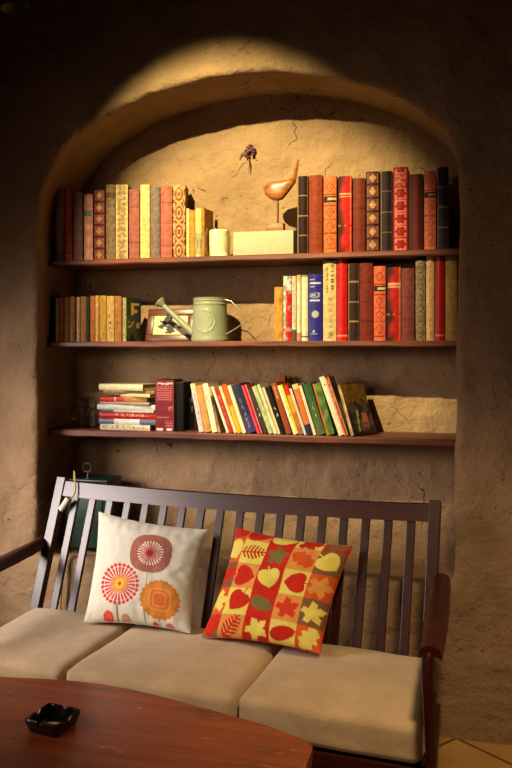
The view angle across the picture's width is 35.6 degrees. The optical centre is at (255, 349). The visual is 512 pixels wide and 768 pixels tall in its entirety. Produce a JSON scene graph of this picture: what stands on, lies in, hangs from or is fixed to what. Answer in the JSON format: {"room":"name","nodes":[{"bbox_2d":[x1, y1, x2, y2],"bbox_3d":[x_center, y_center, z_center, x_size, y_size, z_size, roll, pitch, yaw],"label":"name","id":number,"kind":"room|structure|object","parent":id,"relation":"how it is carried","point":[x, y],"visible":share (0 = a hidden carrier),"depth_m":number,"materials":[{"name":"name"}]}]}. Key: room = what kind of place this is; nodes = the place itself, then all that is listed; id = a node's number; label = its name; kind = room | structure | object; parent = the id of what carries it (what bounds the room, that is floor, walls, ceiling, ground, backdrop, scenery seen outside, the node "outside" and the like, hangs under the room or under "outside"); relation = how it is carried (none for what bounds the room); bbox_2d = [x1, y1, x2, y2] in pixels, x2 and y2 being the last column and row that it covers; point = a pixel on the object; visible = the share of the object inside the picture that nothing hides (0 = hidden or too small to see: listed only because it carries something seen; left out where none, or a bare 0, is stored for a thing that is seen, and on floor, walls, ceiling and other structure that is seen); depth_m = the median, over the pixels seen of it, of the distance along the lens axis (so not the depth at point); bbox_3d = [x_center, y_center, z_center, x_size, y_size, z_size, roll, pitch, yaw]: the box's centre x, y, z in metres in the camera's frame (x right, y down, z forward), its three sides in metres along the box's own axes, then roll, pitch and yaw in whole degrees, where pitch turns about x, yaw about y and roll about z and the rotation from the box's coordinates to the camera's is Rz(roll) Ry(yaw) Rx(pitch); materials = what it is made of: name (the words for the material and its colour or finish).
{"room":"living room","nodes":[
{"label":"living room","id":0,"kind":"room"},
{"bbox_2d":[0,0,511,744],"bbox_3d":[0.286,-0.140,3.294,4.459,3.230,0.422,0,0,14],"label":"wall","id":1,"kind":"structure","parent":0,"point":[95,94],"depth_m":3.40,"materials":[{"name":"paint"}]},
{"bbox_2d":[66,463,121,547],"bbox_3d":[-0.726,0.686,3.568,0.204,0.366,0.160,0,0,14],"label":"lantern","id":2,"kind":"object","parent":1,"relation":"on","point":[95,478],"visible":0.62,"depth_m":3.50,"materials":[{"name":"metal"}]},
{"bbox_2d":[48,424,455,446],"bbox_3d":[-0.035,0.364,3.427,1.773,0.030,0.254,0,0,14],"label":"wall shelf","id":3,"kind":"object","parent":1,"relation":"attached to","point":[379,438],"visible":0.81,"depth_m":3.29,"materials":[{"name":"brown wood"}]},
{"bbox_2d":[100,424,154,430],"bbox_3d":[-0.554,0.337,3.537,0.234,0.024,0.140,0,0,14],"label":"book","id":4,"kind":"object","parent":3,"relation":"on","point":[102,426],"visible":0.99,"depth_m":3.47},
{"bbox_2d":[99,418,155,424],"bbox_3d":[-0.541,0.312,3.535,0.271,0.024,0.140,0,0,17],"label":"book","id":5,"kind":"object","parent":4,"relation":"on","point":[101,420],"visible":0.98,"depth_m":3.47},
{"bbox_2d":[99,412,154,418],"bbox_3d":[-0.544,0.286,3.539,0.266,0.027,0.140,0,0,12],"label":"book","id":6,"kind":"object","parent":5,"relation":"on","point":[114,415],"visible":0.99,"depth_m":3.47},
{"bbox_2d":[101,409,154,412],"bbox_3d":[-0.542,0.267,3.534,0.252,0.011,0.140,0,0,16],"label":"book","id":7,"kind":"object","parent":6,"relation":"on","point":[102,410],"visible":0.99,"depth_m":3.46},
{"bbox_2d":[97,404,154,409],"bbox_3d":[-0.554,0.250,3.544,0.267,0.022,0.140,0,0,11],"label":"book","id":8,"kind":"object","parent":7,"relation":"on","point":[99,406],"visible":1,"depth_m":3.48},
{"bbox_2d":[100,401,154,404],"bbox_3d":[-0.551,0.232,3.537,0.239,0.011,0.140,0,0,18],"label":"book","id":9,"kind":"object","parent":8,"relation":"on","point":[150,402],"visible":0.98,"depth_m":3.47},
{"bbox_2d":[100,395,154,401],"bbox_3d":[-0.566,0.216,3.547,0.216,0.021,0.140,0,0,10],"label":"book","id":10,"kind":"object","parent":9,"relation":"on","point":[110,398],"visible":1,"depth_m":3.48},
{"bbox_2d":[120,393,154,397],"bbox_3d":[-0.494,0.197,3.523,0.158,0.015,0.140,0,0,28],"label":"book","id":11,"kind":"object","parent":10,"relation":"on","point":[121,394],"visible":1,"depth_m":3.46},
{"bbox_2d":[103,390,154,393],"bbox_3d":[-0.544,0.183,3.544,0.234,0.012,0.140,0,0,9],"label":"book","id":12,"kind":"object","parent":11,"relation":"on","point":[104,391],"visible":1,"depth_m":3.48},
{"bbox_2d":[99,383,154,390],"bbox_3d":[-0.565,0.163,3.542,0.221,0.027,0.140,0,0,22],"label":"book","id":13,"kind":"object","parent":12,"relation":"on","point":[105,386],"visible":1,"depth_m":3.48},
{"bbox_2d":[155,379,182,431],"bbox_3d":[-0.378,0.238,3.474,0.085,0.222,0.115,0,0,14],"label":"book","id":14,"kind":"object","parent":3,"relation":"on","point":[164,388],"visible":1,"depth_m":3.42,"materials":[{"name":"paper"}]},
{"bbox_2d":[175,381,191,430],"bbox_3d":[-0.316,0.244,3.472,0.039,0.210,0.110,0,0,14],"label":"book","id":15,"kind":"object","parent":3,"relation":"on","point":[183,392],"visible":0.95,"depth_m":3.42,"materials":[{"name":"paper"}]},
{"bbox_2d":[188,398,198,430],"bbox_3d":[-0.272,0.279,3.471,0.048,0.141,0.048,0,0,14],"label":"book","id":16,"kind":"object","parent":3,"relation":"on","point":[192,420],"visible":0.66,"depth_m":3.45,"materials":[{"name":"black paper"}]},
{"bbox_2d":[190,382,205,431],"bbox_3d":[-0.232,0.244,3.451,0.061,0.209,0.150,0,0,14],"label":"book","id":17,"kind":"object","parent":3,"relation":"on","point":[193,385],"visible":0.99,"depth_m":3.38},
{"bbox_2d":[196,385,211,431],"bbox_3d":[-0.205,0.248,3.444,0.070,0.202,0.150,0,0,14],"label":"book","id":18,"kind":"object","parent":3,"relation":"on","point":[200,392],"visible":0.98,"depth_m":3.37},
{"bbox_2d":[202,382,217,432],"bbox_3d":[-0.177,0.244,3.437,0.067,0.210,0.150,0,0,14],"label":"book","id":19,"kind":"object","parent":3,"relation":"on","point":[206,386],"visible":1,"depth_m":3.37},
{"bbox_2d":[209,386,225,432],"bbox_3d":[-0.157,0.251,3.432,0.054,0.195,0.150,0,0,14],"label":"book","id":20,"kind":"object","parent":3,"relation":"on","point":[219,422],"visible":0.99,"depth_m":3.36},
{"bbox_2d":[215,388,233,432],"bbox_3d":[-0.117,0.254,3.421,0.082,0.190,0.150,0,0,14],"label":"book","id":21,"kind":"object","parent":3,"relation":"on","point":[217,390],"visible":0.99,"depth_m":3.35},
{"bbox_2d":[222,382,241,432],"bbox_3d":[-0.084,0.245,3.413,0.088,0.208,0.150,0,0,14],"label":"book","id":22,"kind":"object","parent":3,"relation":"on","point":[225,388],"visible":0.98,"depth_m":3.34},
{"bbox_2d":[227,384,246,432],"bbox_3d":[-0.064,0.247,3.408,0.082,0.203,0.150,0,0,14],"label":"book","id":23,"kind":"object","parent":3,"relation":"on","point":[230,388],"visible":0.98,"depth_m":3.34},
{"bbox_2d":[232,382,255,432],"bbox_3d":[-0.033,0.244,3.400,0.104,0.210,0.150,0,0,14],"label":"book","id":24,"kind":"object","parent":3,"relation":"on","point":[241,400],"visible":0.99,"depth_m":3.33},
{"bbox_2d":[244,383,263,433],"bbox_3d":[0.006,0.246,3.391,0.080,0.206,0.150,0,0,14],"label":"book","id":25,"kind":"object","parent":3,"relation":"on","point":[247,386],"visible":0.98,"depth_m":3.32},
{"bbox_2d":[248,387,267,433],"bbox_3d":[0.026,0.252,3.386,0.088,0.193,0.150,0,0,14],"label":"book","id":26,"kind":"object","parent":3,"relation":"on","point":[252,395],"visible":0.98,"depth_m":3.31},
{"bbox_2d":[252,385,273,433],"bbox_3d":[0.045,0.248,3.381,0.093,0.202,0.150,0,0,14],"label":"book","id":27,"kind":"object","parent":3,"relation":"on","point":[255,388],"visible":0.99,"depth_m":3.31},
{"bbox_2d":[257,383,276,433],"bbox_3d":[0.063,0.245,3.376,0.087,0.208,0.150,0,0,14],"label":"book","id":28,"kind":"object","parent":3,"relation":"on","point":[260,386],"visible":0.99,"depth_m":3.31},
{"bbox_2d":[266,386,285,433],"bbox_3d":[0.099,0.250,3.368,0.085,0.198,0.150,0,0,14],"label":"book","id":29,"kind":"object","parent":3,"relation":"on","point":[269,390],"visible":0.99,"depth_m":3.30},
{"bbox_2d":[271,381,292,434],"bbox_3d":[0.122,0.241,3.361,0.088,0.215,0.150,0,0,14],"label":"book","id":30,"kind":"object","parent":3,"relation":"on","point":[285,420],"visible":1,"depth_m":3.29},
{"bbox_2d":[278,383,298,434],"bbox_3d":[0.149,0.245,3.355,0.089,0.207,0.150,0,0,14],"label":"book","id":31,"kind":"object","parent":3,"relation":"on","point":[280,387],"visible":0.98,"depth_m":3.28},
{"bbox_2d":[284,383,303,434],"bbox_3d":[0.172,0.246,3.349,0.084,0.206,0.150,0,0,14],"label":"book","id":32,"kind":"object","parent":3,"relation":"on","point":[286,387],"visible":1,"depth_m":3.28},
{"bbox_2d":[292,382,312,434],"bbox_3d":[0.208,0.243,3.340,0.087,0.212,0.150,0,0,14],"label":"book","id":33,"kind":"object","parent":3,"relation":"on","point":[296,389],"visible":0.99,"depth_m":3.27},
{"bbox_2d":[299,385,316,434],"bbox_3d":[0.229,0.246,3.335,0.074,0.205,0.150,0,0,14],"label":"book","id":34,"kind":"object","parent":3,"relation":"on","point":[301,387],"visible":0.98,"depth_m":3.26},
{"bbox_2d":[303,381,325,434],"bbox_3d":[0.254,0.241,3.328,0.093,0.215,0.150,0,0,14],"label":"book","id":35,"kind":"object","parent":3,"relation":"on","point":[308,388],"visible":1,"depth_m":3.26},
{"bbox_2d":[312,382,337,434],"bbox_3d":[0.292,0.240,3.319,0.092,0.217,0.150,0,0,14],"label":"book","id":36,"kind":"object","parent":3,"relation":"on","point":[329,425],"visible":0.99,"depth_m":3.25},
{"bbox_2d":[319,375,343,435],"bbox_3d":[0.325,0.227,3.311,0.102,0.244,0.150,0,0,14],"label":"book","id":37,"kind":"object","parent":3,"relation":"on","point":[322,379],"visible":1,"depth_m":3.24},
{"bbox_2d":[325,376,349,435],"bbox_3d":[0.345,0.229,3.305,0.094,0.240,0.150,0,0,14],"label":"book","id":38,"kind":"object","parent":3,"relation":"on","point":[331,383],"visible":1,"depth_m":3.24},
{"bbox_2d":[337,383,376,435],"bbox_3d":[0.416,0.245,3.288,0.140,0.208,0.093,0,0,-40],"label":"book","id":39,"kind":"object","parent":3,"relation":"on","point":[353,397],"visible":1,"depth_m":3.28,"materials":[{"name":"paper"}]},
{"bbox_2d":[47,340,456,347],"bbox_3d":[-0.035,-0.024,3.427,1.773,0.027,0.254,0,0,14],"label":"wall shelf","id":40,"kind":"object","parent":1,"relation":"attached to","point":[451,343],"visible":0.95,"depth_m":3.29,"materials":[{"name":"brown wood"}]},
{"bbox_2d":[50,296,64,341],"bbox_3d":[-0.892,-0.138,3.598,0.025,0.203,0.120,0,0,12],"label":"book","id":41,"kind":"object","parent":40,"relation":"on","point":[52,298],"visible":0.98,"depth_m":3.54,"materials":[{"name":"paper"}]},
{"bbox_2d":[59,297,64,341],"bbox_3d":[-0.851,-0.135,3.590,0.023,0.196,0.120,0,0,12],"label":"book","id":42,"kind":"object","parent":40,"relation":"on","point":[61,300],"visible":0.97,"depth_m":3.53,"materials":[{"name":"paper"}]},
{"bbox_2d":[65,297,69,341],"bbox_3d":[-0.827,-0.135,3.584,0.021,0.195,0.120,0,0,12],"label":"book","id":43,"kind":"object","parent":40,"relation":"on","point":[67,300],"visible":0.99,"depth_m":3.53,"materials":[{"name":"fabric"}]},
{"bbox_2d":[70,296,76,341],"bbox_3d":[-0.802,-0.137,3.579,0.025,0.199,0.120,0,0,12],"label":"book","id":44,"kind":"object","parent":40,"relation":"on","point":[73,300],"visible":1,"depth_m":3.52,"materials":[{"name":"paper"}]},
{"bbox_2d":[81,296,85,341],"bbox_3d":[-0.750,-0.136,3.568,0.027,0.199,0.120,0,0,12],"label":"book","id":45,"kind":"object","parent":40,"relation":"on","point":[83,299],"visible":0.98,"depth_m":3.51,"materials":[{"name":"fabric"}]},
{"bbox_2d":[90,296,94,341],"bbox_3d":[-0.707,-0.137,3.559,0.023,0.200,0.120,0,0,12],"label":"book","id":46,"kind":"object","parent":40,"relation":"on","point":[92,298],"visible":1,"depth_m":3.50,"materials":[{"name":"paper"}]},
{"bbox_2d":[99,295,106,340],"bbox_3d":[-0.661,-0.138,3.550,0.032,0.202,0.120,0,0,12],"label":"book","id":47,"kind":"object","parent":40,"relation":"on","point":[102,299],"visible":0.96,"depth_m":3.49,"materials":[{"name":"paper"}]},
{"bbox_2d":[107,296,114,340],"bbox_3d":[-0.626,-0.137,3.542,0.034,0.199,0.120,0,0,12],"label":"book","id":48,"kind":"object","parent":40,"relation":"on","point":[110,299],"visible":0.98,"depth_m":3.48,"materials":[{"name":"paper"}]},
{"bbox_2d":[115,296,129,340],"bbox_3d":[-0.592,-0.136,3.535,0.032,0.198,0.120,0,0,12],"label":"book","id":49,"kind":"object","parent":40,"relation":"on","point":[118,299],"visible":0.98,"depth_m":3.48,"materials":[{"name":"paper"}]},
{"bbox_2d":[122,298,140,340],"bbox_3d":[-0.550,-0.133,3.522,0.020,0.191,0.115,0,0,27],"label":"book","id":50,"kind":"object","parent":40,"relation":"on","point":[131,307],"visible":0.98,"depth_m":3.50,"materials":[{"name":"paper"}]},
{"bbox_2d":[145,308,192,340],"bbox_3d":[-0.380,-0.111,3.550,0.220,0.146,0.058,0,0,14],"label":"picture frame","id":51,"kind":"object","parent":40,"relation":"on","point":[161,326],"visible":0.84,"depth_m":3.55,"materials":[{"name":"brown wood"}]},
{"bbox_2d":[153,315,187,334],"bbox_3d":[-0.380,-0.110,3.550,0.164,0.094,0.004,0,-16,14],"label":"photograph","id":52,"kind":"object","parent":51,"relation":"attached to","point":[162,324],"depth_m":3.55},
{"bbox_2d":[155,297,246,340],"bbox_3d":[-0.231,-0.133,3.445,0.409,0.192,0.160,0,0,14],"label":"watering can","id":53,"kind":"object","parent":40,"relation":"on","point":[209,321],"visible":0.99,"depth_m":3.38,"materials":[{"name":"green metal"}]},
{"bbox_2d":[274,287,282,340],"bbox_3d":[0.108,-0.149,3.360,0.035,0.224,0.130,0,0,14],"label":"book","id":54,"kind":"object","parent":40,"relation":"on","point":[278,291],"visible":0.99,"depth_m":3.30,"materials":[{"name":"paper"}]},
{"bbox_2d":[283,276,291,340],"bbox_3d":[0.152,-0.171,3.380,0.034,0.268,0.190,0,0,14],"label":"book","id":55,"kind":"object","parent":40,"relation":"on","point":[287,280],"visible":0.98,"depth_m":3.29,"materials":[{"name":"paper"}]},
{"bbox_2d":[292,276,296,340],"bbox_3d":[0.180,-0.171,3.373,0.017,0.268,0.190,0,0,14],"label":"book","id":56,"kind":"object","parent":40,"relation":"on","point":[294,278],"visible":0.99,"depth_m":3.28,"materials":[{"name":"paper"}]},
{"bbox_2d":[297,275,301,340],"bbox_3d":[0.199,-0.173,3.368,0.016,0.271,0.190,0,0,14],"label":"book","id":57,"kind":"object","parent":40,"relation":"on","point":[299,277],"visible":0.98,"depth_m":3.28,"materials":[{"name":"paper"}]},
{"bbox_2d":[302,275,308,340],"bbox_3d":[0.222,-0.172,3.362,0.026,0.271,0.190,0,0,14],"label":"book","id":58,"kind":"object","parent":40,"relation":"on","point":[305,278],"visible":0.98,"depth_m":3.27,"materials":[{"name":"paper"}]},
{"bbox_2d":[309,274,322,340],"bbox_3d":[0.265,-0.174,3.351,0.057,0.274,0.190,0,0,14],"label":"book","id":59,"kind":"object","parent":40,"relation":"on","point":[315,280],"visible":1,"depth_m":3.26,"materials":[{"name":"paper"}]},
{"bbox_2d":[323,261,336,340],"bbox_3d":[0.322,-0.200,3.337,0.054,0.325,0.190,0,0,14],"label":"book","id":60,"kind":"object","parent":40,"relation":"on","point":[329,267],"visible":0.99,"depth_m":3.25,"materials":[{"name":"paper"}]},
{"bbox_2d":[337,259,351,340],"bbox_3d":[0.372,-0.206,3.325,0.042,0.338,0.190,0,0,14],"label":"book","id":61,"kind":"object","parent":40,"relation":"on","point":[342,264],"visible":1,"depth_m":3.23,"materials":[{"name":"paper"}]},
{"bbox_2d":[348,263,359,340],"bbox_3d":[0.417,-0.194,3.313,0.044,0.315,0.190,0,0,14],"label":"book","id":62,"kind":"object","parent":40,"relation":"on","point":[353,268],"visible":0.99,"depth_m":3.22,"materials":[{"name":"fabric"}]},
{"bbox_2d":[360,263,374,340],"bbox_3d":[0.466,-0.194,3.301,0.053,0.313,0.190,0,0,14],"label":"book","id":63,"kind":"object","parent":40,"relation":"on","point":[366,269],"visible":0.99,"depth_m":3.21,"materials":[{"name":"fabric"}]},
{"bbox_2d":[374,266,386,340],"bbox_3d":[0.518,-0.187,3.288,0.047,0.300,0.190,0,0,14],"label":"book","id":64,"kind":"object","parent":40,"relation":"on","point":[380,272],"visible":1,"depth_m":3.20,"materials":[{"name":"fabric"}]},
{"bbox_2d":[387,267,400,340],"bbox_3d":[0.572,-0.184,3.274,0.055,0.294,0.190,0,0,14],"label":"book","id":65,"kind":"object","parent":40,"relation":"on","point":[393,273],"visible":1,"depth_m":3.18,"materials":[{"name":"fabric"}]},
{"bbox_2d":[401,268,415,340],"bbox_3d":[0.627,-0.181,3.261,0.050,0.289,0.190,0,0,14],"label":"book","id":66,"kind":"object","parent":40,"relation":"on","point":[408,275],"visible":0.99,"depth_m":3.17,"materials":[{"name":"fabric"}]},
{"bbox_2d":[416,260,425,340],"bbox_3d":[0.674,-0.197,3.249,0.038,0.319,0.190,0,0,14],"label":"book","id":67,"kind":"object","parent":40,"relation":"on","point":[420,264],"visible":1,"depth_m":3.16,"materials":[{"name":"paper"}]},
{"bbox_2d":[426,256,434,340],"bbox_3d":[0.711,-0.204,3.239,0.031,0.334,0.190,0,0,14],"label":"book","id":68,"kind":"object","parent":40,"relation":"on","point":[430,260],"visible":1,"depth_m":3.15,"materials":[{"name":"paper"}]},
{"bbox_2d":[435,256,444,340],"bbox_3d":[0.747,-0.207,3.230,0.036,0.341,0.190,0,0,14],"label":"book","id":69,"kind":"object","parent":40,"relation":"on","point":[439,260],"visible":0.98,"depth_m":3.14,"materials":[{"name":"paper"}]},
{"bbox_2d":[445,256,456,340],"bbox_3d":[0.789,-0.203,3.220,0.044,0.332,0.190,0,0,14],"label":"book","id":70,"kind":"object","parent":40,"relation":"on","point":[450,261],"visible":1,"depth_m":3.13,"materials":[{"name":"paper"}]},
{"bbox_2d":[48,249,458,271],"bbox_3d":[-0.035,-0.381,3.427,1.773,0.026,0.254,0,0,14],"label":"wall shelf","id":71,"kind":"object","parent":1,"relation":"attached to","point":[398,256],"visible":0.94,"depth_m":3.34,"materials":[{"name":"brown wood"}]},
{"bbox_2d":[56,190,64,260],"bbox_3d":[-0.868,-0.552,3.582,0.038,0.315,0.100,0,0,4],"label":"book","id":72,"kind":"object","parent":71,"relation":"on","point":[60,194],"visible":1,"depth_m":3.54,"materials":[{"name":"fabric"}]},
{"bbox_2d":[65,187,77,259],"bbox_3d":[-0.829,-0.558,3.579,0.034,0.328,0.100,0,0,4],"label":"book","id":73,"kind":"object","parent":71,"relation":"on","point":[69,191],"visible":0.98,"depth_m":3.53,"materials":[{"name":"fabric"}]},
{"bbox_2d":[74,192,83,259],"bbox_3d":[-0.786,-0.547,3.577,0.040,0.305,0.100,0,0,4],"label":"book","id":74,"kind":"object","parent":71,"relation":"on","point":[78,196],"visible":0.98,"depth_m":3.53,"materials":[{"name":"fabric"}]},
{"bbox_2d":[84,194,93,259],"bbox_3d":[-0.739,-0.542,3.574,0.039,0.296,0.100,0,0,4],"label":"book","id":75,"kind":"object","parent":71,"relation":"on","point":[88,198],"visible":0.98,"depth_m":3.52,"materials":[{"name":"paper"}]},
{"bbox_2d":[94,190,105,258],"bbox_3d":[-0.690,-0.550,3.570,0.052,0.313,0.100,0,0,4],"label":"book","id":76,"kind":"object","parent":71,"relation":"on","point":[99,195],"visible":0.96,"depth_m":3.52,"materials":[{"name":"fabric"}]},
{"bbox_2d":[106,185,115,258],"bbox_3d":[-0.640,-0.562,3.567,0.041,0.336,0.100,0,0,4],"label":"book","id":77,"kind":"object","parent":71,"relation":"on","point":[110,189],"visible":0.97,"depth_m":3.52,"materials":[{"name":"paper"}]},
{"bbox_2d":[116,184,131,258],"bbox_3d":[-0.590,-0.562,3.564,0.053,0.336,0.100,0,0,4],"label":"book","id":78,"kind":"object","parent":71,"relation":"on","point":[122,191],"visible":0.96,"depth_m":3.52,"materials":[{"name":"paper"}]},
{"bbox_2d":[129,189,139,257],"bbox_3d":[-0.535,-0.552,3.560,0.046,0.315,0.100,0,0,4],"label":"book","id":79,"kind":"object","parent":71,"relation":"on","point":[134,194],"visible":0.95,"depth_m":3.51,"materials":[{"name":"paper"}]},
{"bbox_2d":[140,185,150,257],"bbox_3d":[-0.486,-0.561,3.557,0.041,0.334,0.100,0,0,4],"label":"book","id":80,"kind":"object","parent":71,"relation":"on","point":[144,189],"visible":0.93,"depth_m":3.51,"materials":[{"name":"paper"}]},
{"bbox_2d":[150,187,160,257],"bbox_3d":[-0.442,-0.555,3.554,0.041,0.323,0.100,0,0,4],"label":"book","id":81,"kind":"object","parent":71,"relation":"on","point":[155,192],"visible":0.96,"depth_m":3.51,"materials":[{"name":"fabric"}]},
{"bbox_2d":[161,186,172,256],"bbox_3d":[-0.392,-0.557,3.551,0.051,0.326,0.100,0,0,4],"label":"book","id":82,"kind":"object","parent":71,"relation":"on","point":[166,191],"visible":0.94,"depth_m":3.50,"materials":[{"name":"paper"}]},
{"bbox_2d":[173,184,187,256],"bbox_3d":[-0.335,-0.560,3.548,0.055,0.332,0.100,0,0,4],"label":"book","id":83,"kind":"object","parent":71,"relation":"on","point":[180,192],"visible":0.96,"depth_m":3.50,"materials":[{"name":"paper"}]},
{"bbox_2d":[186,209,190,256],"bbox_3d":[-0.283,-0.505,3.530,0.014,0.222,0.120,0,0,14],"label":"book","id":84,"kind":"object","parent":71,"relation":"on","point":[187,210],"visible":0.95,"depth_m":3.48,"materials":[{"name":"paper"}]},
{"bbox_2d":[190,210,194,256],"bbox_3d":[-0.264,-0.501,3.526,0.024,0.215,0.120,0,0,14],"label":"book","id":85,"kind":"object","parent":71,"relation":"on","point":[192,212],"visible":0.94,"depth_m":3.47,"materials":[{"name":"paper"}]},
{"bbox_2d":[195,208,201,255],"bbox_3d":[-0.237,-0.504,3.519,0.028,0.220,0.120,0,0,14],"label":"book","id":86,"kind":"object","parent":71,"relation":"on","point":[198,212],"visible":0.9,"depth_m":3.46,"materials":[{"name":"paper"}]},
{"bbox_2d":[202,208,212,255],"bbox_3d":[-0.213,-0.505,3.502,0.012,0.222,0.100,0,0,20],"label":"book","id":87,"kind":"object","parent":71,"relation":"on","point":[207,215],"visible":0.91,"depth_m":3.48,"materials":[{"name":"paper"}]},
{"bbox_2d":[233,230,296,254],"bbox_3d":[0.051,-0.445,3.372,0.278,0.102,0.105,0,0,14],"label":"box","id":88,"kind":"object","parent":71,"relation":"on","point":[281,241],"visible":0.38,"depth_m":3.32,"materials":[{"name":"beige cardboard"}]},
{"bbox_2d":[263,159,298,230],"bbox_3d":[0.106,-0.646,3.345,0.157,0.300,0.044,0,0,14],"label":"bird","id":89,"kind":"object","parent":88,"relation":"on","point":[276,190],"visible":0.96,"depth_m":3.33},
{"bbox_2d":[297,176,308,252],"bbox_3d":[0.214,-0.554,3.364,0.044,0.320,0.190,0,0,14],"label":"book","id":90,"kind":"object","parent":71,"relation":"on","point":[302,181],"visible":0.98,"depth_m":3.27,"materials":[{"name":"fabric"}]},
{"bbox_2d":[309,175,323,252],"bbox_3d":[0.266,-0.555,3.351,0.055,0.322,0.190,0,0,14],"label":"book","id":91,"kind":"object","parent":71,"relation":"on","point":[316,182],"visible":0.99,"depth_m":3.26,"materials":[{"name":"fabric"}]},
{"bbox_2d":[324,176,337,252],"bbox_3d":[0.324,-0.551,3.337,0.053,0.314,0.190,0,0,14],"label":"book","id":92,"kind":"object","parent":71,"relation":"on","point":[330,182],"visible":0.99,"depth_m":3.25,"materials":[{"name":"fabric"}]},
{"bbox_2d":[338,176,352,251],"bbox_3d":[0.382,-0.550,3.322,0.054,0.311,0.190,0,0,14],"label":"book","id":93,"kind":"object","parent":71,"relation":"on","point":[345,183],"visible":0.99,"depth_m":3.23,"materials":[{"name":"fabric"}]},
{"bbox_2d":[353,178,365,251],"bbox_3d":[0.438,-0.544,3.308,0.049,0.300,0.190,0,0,14],"label":"book","id":94,"kind":"object","parent":71,"relation":"on","point":[359,184],"visible":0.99,"depth_m":3.22,"materials":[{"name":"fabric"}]},
{"bbox_2d":[366,171,380,250],"bbox_3d":[0.492,-0.556,3.295,0.055,0.323,0.190,0,0,14],"label":"book","id":95,"kind":"object","parent":71,"relation":"on","point":[373,179],"visible":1,"depth_m":3.20,"materials":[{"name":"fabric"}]},
{"bbox_2d":[381,171,392,250],"bbox_3d":[0.545,-0.555,3.281,0.046,0.322,0.190,0,0,14],"label":"book","id":96,"kind":"object","parent":71,"relation":"on","point":[386,176],"visible":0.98,"depth_m":3.19,"materials":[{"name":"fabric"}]},
{"bbox_2d":[393,167,409,250],"bbox_3d":[0.599,-0.562,3.268,0.058,0.335,0.190,0,0,14],"label":"book","id":97,"kind":"object","parent":71,"relation":"on","point":[400,174],"visible":0.99,"depth_m":3.18,"materials":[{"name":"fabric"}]},
{"bbox_2d":[409,174,423,249],"bbox_3d":[0.657,-0.546,3.253,0.057,0.304,0.190,0,0,14],"label":"book","id":98,"kind":"object","parent":71,"relation":"on","point":[416,181],"visible":0.99,"depth_m":3.16,"materials":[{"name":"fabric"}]},
{"bbox_2d":[424,171,436,249],"bbox_3d":[0.710,-0.550,3.240,0.045,0.313,0.190,0,0,14],"label":"book","id":99,"kind":"object","parent":71,"relation":"on","point":[430,178],"visible":0.99,"depth_m":3.15,"materials":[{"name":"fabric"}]},
{"bbox_2d":[437,167,448,248],"bbox_3d":[0.758,-0.557,3.228,0.043,0.326,0.190,0,0,14],"label":"book","id":100,"kind":"object","parent":71,"relation":"on","point":[442,172],"visible":0.99,"depth_m":3.13,"materials":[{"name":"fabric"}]},
{"bbox_3d":[-0.165,-0.456,3.408,0.114,0.122,0.114,0,0,14],"label":"glass","id":101,"kind":"object","parent":71,"relation":"on","visible":0},
{"bbox_2d":[209,229,228,255],"bbox_3d":[-0.157,-0.457,3.401,0.084,0.121,0.084,0,0,14],"label":"candle","id":102,"kind":"object","parent":101,"relation":"in","point":[218,238],"visible":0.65,"depth_m":3.37,"materials":[{"name":"wax"}]},
{"bbox_2d":[438,737,511,767],"bbox_3d":[-0.340,1.500,0.802,4.650,0.100,4.850,0,0,14],"label":"floor","id":103,"kind":"structure","parent":0,"point":[453,753],"depth_m":2.86,"materials":[{"name":"tile"}]},
{"bbox_2d":[0,677,312,767],"bbox_3d":[-0.588,1.225,1.990,1.410,0.450,0.833,0,0,14],"label":"coffee table","id":104,"kind":"object","parent":103,"relation":"on","point":[115,727],"visible":1,"depth_m":2.06,"materials":[{"name":"brown wood"}]},
{"bbox_2d":[25,703,80,737],"bbox_3d":[-0.537,0.982,2.110,0.110,0.037,0.110,0,0,24],"label":"ashtray","id":105,"kind":"object","parent":104,"relation":"on","point":[67,718],"visible":1,"depth_m":2.11,"materials":[{"name":"black plastic"}]},
{"bbox_2d":[0,477,450,767],"bbox_3d":[-0.191,0.986,2.653,1.672,0.935,0.795,0,0,20],"label":"bench","id":106,"kind":"object","parent":103,"relation":"on","point":[437,595],"visible":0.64,"depth_m":2.84,"materials":[{"name":"brown wood"}]},
{"bbox_2d":[0,608,134,679],"bbox_3d":[-0.732,1.049,2.796,0.458,0.134,0.499,0,0,20],"label":"seat cushion","id":107,"kind":"object","parent":106,"relation":"on","point":[41,643],"visible":0.55,"depth_m":2.71,"materials":[{"name":"fabric"}]},
{"bbox_2d":[66,624,282,716],"bbox_3d":[-0.251,1.047,2.625,0.576,0.139,0.499,0,0,20],"label":"seat cushion","id":108,"kind":"object","parent":106,"relation":"on","point":[191,668],"visible":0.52,"depth_m":2.50,"materials":[{"name":"fabric"}]},
{"bbox_2d":[84,512,206,632],"bbox_3d":[-0.412,0.796,2.886,0.443,0.363,0.217,0,0,14],"label":"throw pillow","id":109,"kind":"object","parent":108,"relation":"on","point":[145,573],"visible":1,"depth_m":2.83,"materials":[{"name":"fabric"}]},
{"bbox_2d":[202,528,352,653],"bbox_3d":[0.071,0.804,2.696,0.475,0.338,0.218,0,0,22],"label":"throw pillow","id":110,"kind":"object","parent":108,"relation":"on","point":[274,590],"visible":1,"depth_m":2.65,"materials":[{"name":"fabric"}]},
{"bbox_2d":[239,644,435,763],"bbox_3d":[0.273,1.047,2.438,0.533,0.139,0.500,0,0,20],"label":"seat cushion","id":111,"kind":"object","parent":106,"relation":"on","point":[352,700],"visible":0.79,"depth_m":2.27,"materials":[{"name":"fabric"}]},
{"bbox_3d":[-0.340,-1.800,0.802,4.650,0.100,4.850,0,0,14],"label":"ceiling","id":112,"kind":"structure","parent":0,"visible":0},
{"bbox_2d":[0,0,29,14],"bbox_3d":[-0.881,-1.495,2.900,0.110,0.509,0.110,0,0,14],"label":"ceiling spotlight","id":113,"kind":"object","parent":112,"relation":"attached to","point":[16,7],"visible":1,"depth_m":2.92,"materials":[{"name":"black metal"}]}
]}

